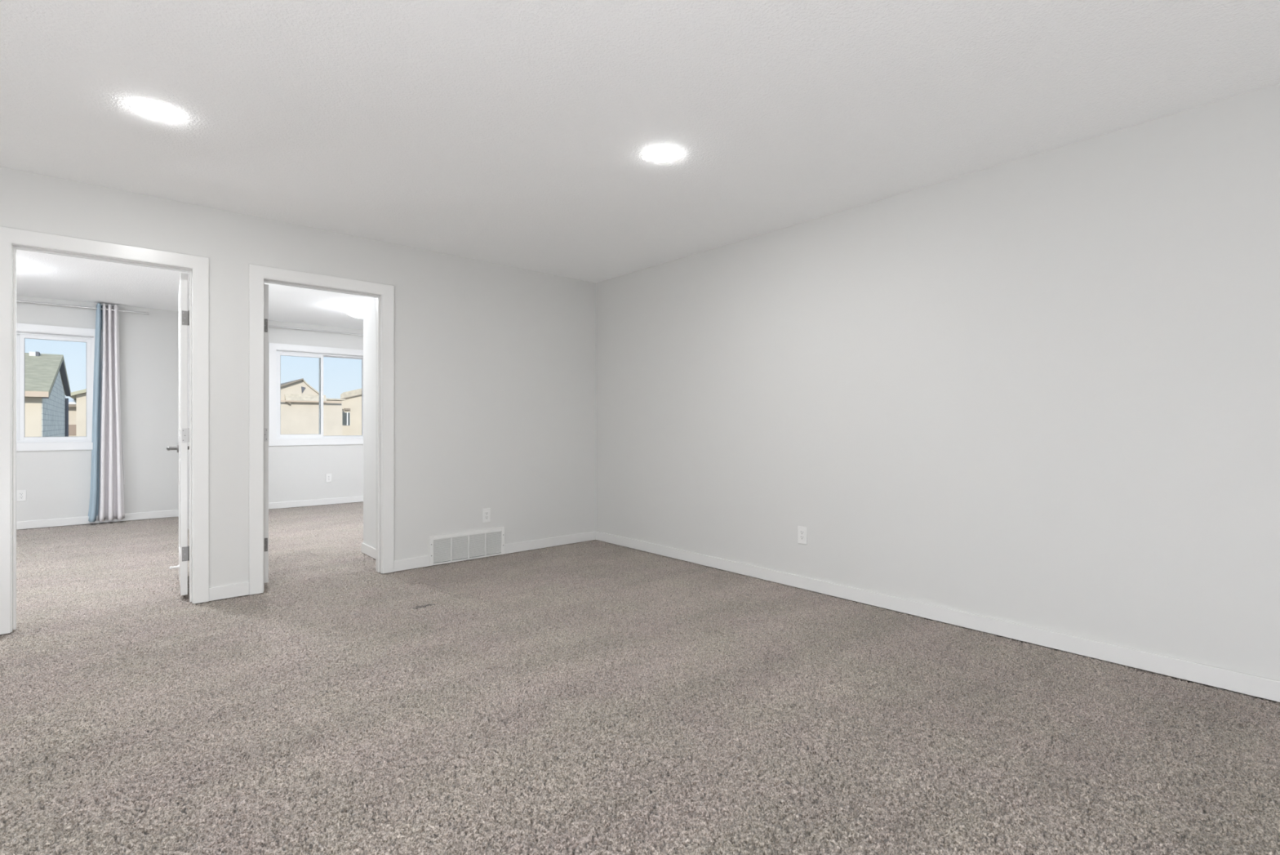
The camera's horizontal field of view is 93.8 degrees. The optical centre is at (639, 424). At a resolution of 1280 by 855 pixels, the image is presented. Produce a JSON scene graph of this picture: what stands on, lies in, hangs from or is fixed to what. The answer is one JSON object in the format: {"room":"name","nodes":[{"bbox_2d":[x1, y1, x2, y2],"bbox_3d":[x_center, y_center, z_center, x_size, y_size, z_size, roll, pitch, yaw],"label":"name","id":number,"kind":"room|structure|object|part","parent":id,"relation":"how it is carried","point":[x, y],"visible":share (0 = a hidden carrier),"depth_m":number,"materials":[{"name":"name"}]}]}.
{"room":"empty living room","nodes":[
{"label":"empty living room","id":0,"kind":"room"},
{"bbox_2d":[187,294,189,528],"bbox_3d":[-4.024,-0.128,5.555,0.100,2.440,4.300,0,0,-41],"label":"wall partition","id":1,"kind":"structure","parent":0,"point":[188,295],"depth_m":6.24,"materials":[{"name":"white paint"}]},
{"bbox_2d":[264,284,268,582],"bbox_3d":[-2.767,0.060,4.308,0.172,2.008,0.759,0,0,-42],"label":"door","id":2,"kind":"structure","parent":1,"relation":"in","point":[266,286],"depth_m":4.04,"materials":[{"name":"white paint"}]},
{"bbox_2d":[16,294,363,521],"bbox_3d":[-5.490,-0.128,7.235,7.020,2.440,0.160,0,0,-41],"label":"wall","id":3,"kind":"structure","parent":0,"point":[56,483],"depth_m":6.95,"materials":[{"name":"white paint"}]},
{"bbox_2d":[16,489,26,501],"bbox_3d":[-6.464,0.742,6.263,0.071,0.116,0.009,0,0,-41],"label":"wall outlet","id":4,"kind":"object","parent":3,"relation":"attached to","point":[20,494],"visible":1,"depth_m":6.26,"materials":[{"name":"white plastic"}]},
{"bbox_2d":[18,492,23,498],"bbox_3d":[-6.463,0.742,6.262,0.033,0.067,0.004,0,0,-41],"label":"receptacle","id":5,"kind":"object","parent":4,"relation":"attached to","point":[20,494],"depth_m":6.26,"materials":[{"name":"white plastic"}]},
{"bbox_2d":[16,323,102,450],"bbox_3d":[-6.510,-0.390,6.308,1.291,1.331,0.151,0,0,-41],"label":"window","id":6,"kind":"structure","parent":3,"relation":"in","point":[24,331],"depth_m":6.43,"materials":[{"name":"white paint"}]},
{"bbox_3d":[-6.740,-0.390,6.175,0.554,1.115,0.028,0,0,-41],"label":"sash","id":7,"kind":"part","parent":6,"relation":"part of","materials":[{"name":"white plastic"}]},
{"bbox_3d":[-6.324,-0.390,6.494,0.552,1.115,0.028,0,0,-41],"label":"sash","id":8,"kind":"part","parent":6,"relation":"part of","materials":[{"name":"white plastic"}]},
{"bbox_2d":[16,299,148,315],"bbox_3d":[-6.362,-1.271,6.296,1.860,0.060,0.095,0,0,-41],"label":"curtain rod","id":9,"kind":"object","parent":3,"relation":"attached to","point":[24,301],"visible":0.76,"depth_m":6.49,"materials":[{"name":"silver metal"}]},
{"bbox_2d":[88,302,124,522],"bbox_3d":[-5.918,-0.134,6.644,0.315,2.388,0.148,0,0,-41],"label":"curtain","id":10,"kind":"object","parent":9,"relation":"hanging from","point":[107,491],"visible":1,"depth_m":6.65,"materials":[{"name":"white fabric"}]},
{"bbox_3d":[-5.990,-0.134,6.582,0.122,2.388,0.145,0,0,-41],"label":"blue panel","id":11,"kind":"part","parent":10,"relation":"part of","materials":[{"name":"blue fabric"}]},
{"bbox_2d":[16,509,178,529],"bbox_3d":[-6.773,1.051,5.989,3.448,0.082,0.012,0,0,-41],"label":"baseboard","id":12,"kind":"structure","parent":3,"relation":"attached to","point":[175,513],"depth_m":6.56,"materials":[{"name":"white paint"}]},
{"bbox_2d":[122,434,124,484],"bbox_3d":[-5.859,0.395,6.797,0.024,0.566,0.021,0,0,-41],"label":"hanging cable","id":13,"kind":"object","parent":3,"relation":"hanging from","point":[122,434],"visible":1,"depth_m":6.79,"materials":[{"name":"white plastic"}]},
{"bbox_2d":[268,342,363,445],"bbox_3d":[-4.350,-0.390,8.213,1.291,1.331,0.151,0,0,-41],"label":"window","id":14,"kind":"structure","parent":3,"relation":"in","point":[276,350],"depth_m":7.99,"materials":[{"name":"white paint"}]},
{"bbox_3d":[-4.558,-0.390,8.052,0.550,1.115,0.028,0,0,-41],"label":"sash","id":15,"kind":"part","parent":14,"relation":"part of","materials":[{"name":"white plastic"}]},
{"bbox_3d":[-4.194,-0.390,8.421,0.568,1.115,0.028,0,0,-41],"label":"sash","id":16,"kind":"part","parent":14,"relation":"part of","materials":[{"name":"white plastic"}]},
{"bbox_2d":[268,495,363,509],"bbox_3d":[-4.148,1.051,8.304,3.352,0.082,0.012,0,0,-41],"label":"baseboard","id":17,"kind":"structure","parent":3,"relation":"attached to","point":[350,499],"depth_m":8.09,"materials":[{"name":"white paint"}]},
{"bbox_2d":[268,324,363,335],"bbox_3d":[-4.270,-1.255,8.141,1.740,0.060,0.095,0,0,-41],"label":"curtain rod","id":18,"kind":"object","parent":3,"relation":"attached to","point":[269,326],"visible":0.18,"depth_m":7.99,"materials":[{"name":"silver metal"}]},
{"bbox_2d":[325,473,331,482],"bbox_3d":[-4.261,0.730,8.207,0.071,0.116,0.009,0,0,-41],"label":"wall outlet","id":19,"kind":"object","parent":3,"relation":"attached to","point":[328,476],"visible":1,"depth_m":8.20,"materials":[{"name":"white plastic"}]},
{"bbox_2d":[0,166,595,586],"bbox_3d":[-2.590,-0.128,3.872,6.920,2.440,0.120,0,0,-41],"label":"wall","id":20,"kind":"structure","parent":0,"point":[495,364],"depth_m":4.65,"materials":[{"name":"white paint"}]},
{"bbox_2d":[0,226,208,634],"bbox_3d":[-3.062,0.030,3.456,0.926,2.124,0.152,0,0,-41],"label":"door frame","id":21,"kind":"structure","parent":20,"relation":"attached to","point":[11,240],"depth_m":3.37,"materials":[{"name":"white paint"}]},
{"bbox_2d":[166,273,189,595],"bbox_3d":[-3.078,0.060,4.035,0.172,2.008,0.759,0,0,-38],"label":"door","id":22,"kind":"structure","parent":20,"relation":"in","point":[182,447],"depth_m":3.75,"materials":[{"name":"white paint"}]},
{"bbox_3d":[-3.287,0.167,4.215,0.068,0.064,0.150,0,0,-38],"label":"handle","id":23,"kind":"part","parent":22,"relation":"part of","materials":[{"name":"silver metal"}]},
{"bbox_3d":[-3.080,0.060,4.038,0.035,2.008,0.750,0,0,-38],"label":"panel","id":24,"kind":"part","parent":22,"relation":"part of","materials":[{"name":"white paint"}]},
{"bbox_2d":[208,581,248,600],"bbox_3d":[-2.592,1.051,3.783,0.212,0.082,0.012,0,0,-41],"label":"baseboard","id":25,"kind":"structure","parent":20,"relation":"attached to","point":[215,593],"depth_m":3.78,"materials":[{"name":"white paint"}]},
{"bbox_2d":[248,263,394,594],"bbox_3d":[-2.215,0.030,4.203,0.909,2.124,0.152,0,0,-41],"label":"door frame","id":26,"kind":"structure","parent":20,"relation":"attached to","point":[384,294],"depth_m":4.13,"materials":[{"name":"white paint"}]},
{"bbox_2d":[394,555,429,571],"bbox_3d":[-1.730,1.051,4.543,0.271,0.082,0.012,0,0,-41],"label":"baseboard","id":27,"kind":"structure","parent":20,"relation":"attached to","point":[422,561],"depth_m":4.54,"materials":[{"name":"white paint"}]},
{"bbox_2d":[429,526,504,565],"bbox_3d":[-1.385,0.978,4.846,0.645,0.227,0.014,0,0,-41],"label":"air vent","id":28,"kind":"object","parent":20,"relation":"in","point":[465,545],"visible":1,"depth_m":4.83,"materials":[{"name":"white metal"}]},
{"bbox_2d":[482,507,490,522],"bbox_3d":[-1.268,0.750,4.953,0.071,0.116,0.009,0,0,-41],"label":"wall outlet","id":29,"kind":"object","parent":20,"relation":"attached to","point":[486,512],"visible":1,"depth_m":4.95,"materials":[{"name":"white plastic"}]},
{"bbox_2d":[484,511,488,519],"bbox_3d":[-1.267,0.750,4.952,0.033,0.067,0.004,0,0,-41],"label":"receptacle","id":30,"kind":"object","parent":29,"relation":"attached to","point":[486,512],"depth_m":4.95,"materials":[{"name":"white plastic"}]},
{"bbox_2d":[504,530,595,553],"bbox_3d":[-0.785,1.051,5.377,0.958,0.082,0.012,0,0,-41],"label":"baseboard","id":31,"kind":"structure","parent":20,"relation":"attached to","point":[509,548],"depth_m":5.34,"materials":[{"name":"white paint"}]},
{"bbox_2d":[363,296,375,547],"bbox_3d":[-1.203,-0.128,5.670,2.460,2.440,0.740,0,0,-41],"label":"wall","id":32,"kind":"structure","parent":0,"point":[369,303],"depth_m":5.00,"materials":[{"name":"white paint"}]},
{"bbox_2d":[361,542,375,559],"bbox_3d":[-1.248,1.051,5.698,2.452,0.082,0.662,0,0,-41],"label":"baseboard","id":33,"kind":"structure","parent":32,"relation":"attached to","point":[367,549],"depth_m":4.99,"materials":[{"name":"white paint"}]},
{"bbox_2d":[0,501,1279,854],"bbox_3d":[-1.717,1.111,2.882,7.120,0.041,11.680,0,0,-41],"label":"floor","id":34,"kind":"structure","parent":0,"point":[593,696],"depth_m":2.18,"materials":[{"name":"carpet"}]},
{"bbox_2d":[0,0,1279,329],"bbox_3d":[-1.684,-1.473,2.905,7.800,0.250,12.270,0,0,-41],"label":"ceiling","id":35,"kind":"structure","parent":0,"point":[513,133],"depth_m":2.48,"materials":[{"name":"white paint"}]},
{"bbox_2d":[128,100,182,121],"bbox_3d":[-2.083,-1.344,2.580,0.176,0.008,0.176,0,0,-41],"label":"recessed light","id":36,"kind":"object","parent":35,"relation":"in","point":[150,109],"visible":1,"depth_m":2.57,"materials":[{"name":"white plastic"}]},
{"bbox_2d":[344,304,363,318],"bbox_3d":[-3.214,-1.288,6.902,0.340,0.120,0.347,0,0,-41],"label":"dome light","id":37,"kind":"object","parent":35,"relation":"attached to","point":[353,310],"visible":0.67,"depth_m":6.77,"materials":[{"name":"white plastic"}]},
{"bbox_3d":[-3.219,-1.335,6.905,0.316,0.026,0.316,0,0,-41],"label":"plate","id":38,"kind":"part","parent":37,"relation":"part of","materials":[{"name":"white plastic"}]},
{"bbox_2d":[644,146,679,162],"bbox_3d":[0.113,-1.344,2.992,0.176,0.008,0.176,0,0,-41],"label":"recessed light","id":39,"kind":"object","parent":35,"relation":"in","point":[661,153],"visible":1,"depth_m":2.98,"materials":[{"name":"white plastic"}]},
{"bbox_2d":[595,83,1279,680],"bbox_3d":[1.940,-0.128,3.121,0.120,2.440,7.000,0,0,-41],"label":"wall","id":40,"kind":"structure","parent":0,"point":[1042,390],"depth_m":3.08,"materials":[{"name":"white paint"}]},
{"bbox_2d":[797,525,807,544],"bbox_3d":[1.082,0.736,3.995,0.009,0.116,0.071,0,0,-41],"label":"wall outlet","id":41,"kind":"object","parent":40,"relation":"attached to","point":[802,531],"visible":1,"depth_m":3.99,"materials":[{"name":"white plastic"}]},
{"bbox_2d":[800,529,804,540],"bbox_3d":[1.081,0.736,3.994,0.004,0.067,0.033,0,0,-41],"label":"receptacle","id":42,"kind":"object","parent":41,"relation":"attached to","point":[802,531],"depth_m":3.99,"materials":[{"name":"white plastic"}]},
{"bbox_2d":[595,530,1279,702],"bbox_3d":[1.890,1.051,3.077,0.012,0.082,7.000,0,0,-41],"label":"baseboard","id":43,"kind":"structure","parent":40,"relation":"attached to","point":[1232,680],"depth_m":3.08,"materials":[{"name":"white paint"}]},
{"label":"outside","id":44,"kind":"structure","parent":0,"visible":0},
{"bbox_3d":[-40.746,4.142,66.531,200.000,0.300,135.420,0,0,-41],"label":"ground","id":45,"kind":"structure","parent":44,"visible":0},
{"bbox_2d":[24,351,71,436],"bbox_3d":[-25.882,0.722,16.602,14.230,6.540,12.170,0,0,-41],"label":"house","id":46,"kind":"structure","parent":45,"relation":"on","point":[46,384],"depth_m":18.94,"materials":[{"name":"beige"}]},
{"bbox_2d":[29,351,39,355],"bbox_3d":[-21.301,-2.438,21.090,0.240,0.220,0.540,0,0,-41],"label":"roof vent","id":47,"kind":"object","parent":46,"relation":"attached to","point":[31,353],"depth_m":20.92,"materials":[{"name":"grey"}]},
{"bbox_2d":[68,388,86,435],"bbox_3d":[-37.826,0.192,45.384,8.400,7.600,9.800,0,0,-41],"label":"house","id":48,"kind":"structure","parent":45,"relation":"on","point":[77,403],"depth_m":40.00,"materials":[{"name":"beige paint"}]},
{"bbox_3d":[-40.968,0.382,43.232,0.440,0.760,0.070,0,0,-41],"label":"garage door","id":49,"kind":"part","parent":48,"relation":"part of","materials":[{"name":"beige"}]},
{"bbox_2d":[280,377,345,435],"bbox_3d":[-28.486,0.262,47.570,7.300,7.460,8.680,0,0,-41],"label":"house","id":50,"kind":"structure","parent":45,"relation":"on","point":[300,402],"depth_m":45.18,"materials":[{"name":"beige paint"}]},
{"bbox_2d":[340,388,361,435],"bbox_3d":[-22.158,-0.148,54.546,11.180,8.280,6.390,0,0,-41],"label":"house","id":51,"kind":"structure","parent":45,"relation":"on","point":[352,405],"depth_m":49.19,"materials":[{"name":"beige paint"}]},
{"bbox_3d":[-24.094,-0.463,48.808,0.375,1.040,0.025,0,0,-41],"label":"pane","id":52,"kind":"part","parent":51,"relation":"part of","materials":[{"name":"grey"}]},
{"bbox_3d":[-23.826,-0.463,49.044,0.140,1.040,0.025,0,0,-41],"label":"pane","id":53,"kind":"part","parent":51,"relation":"part of","materials":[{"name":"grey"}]}
]}

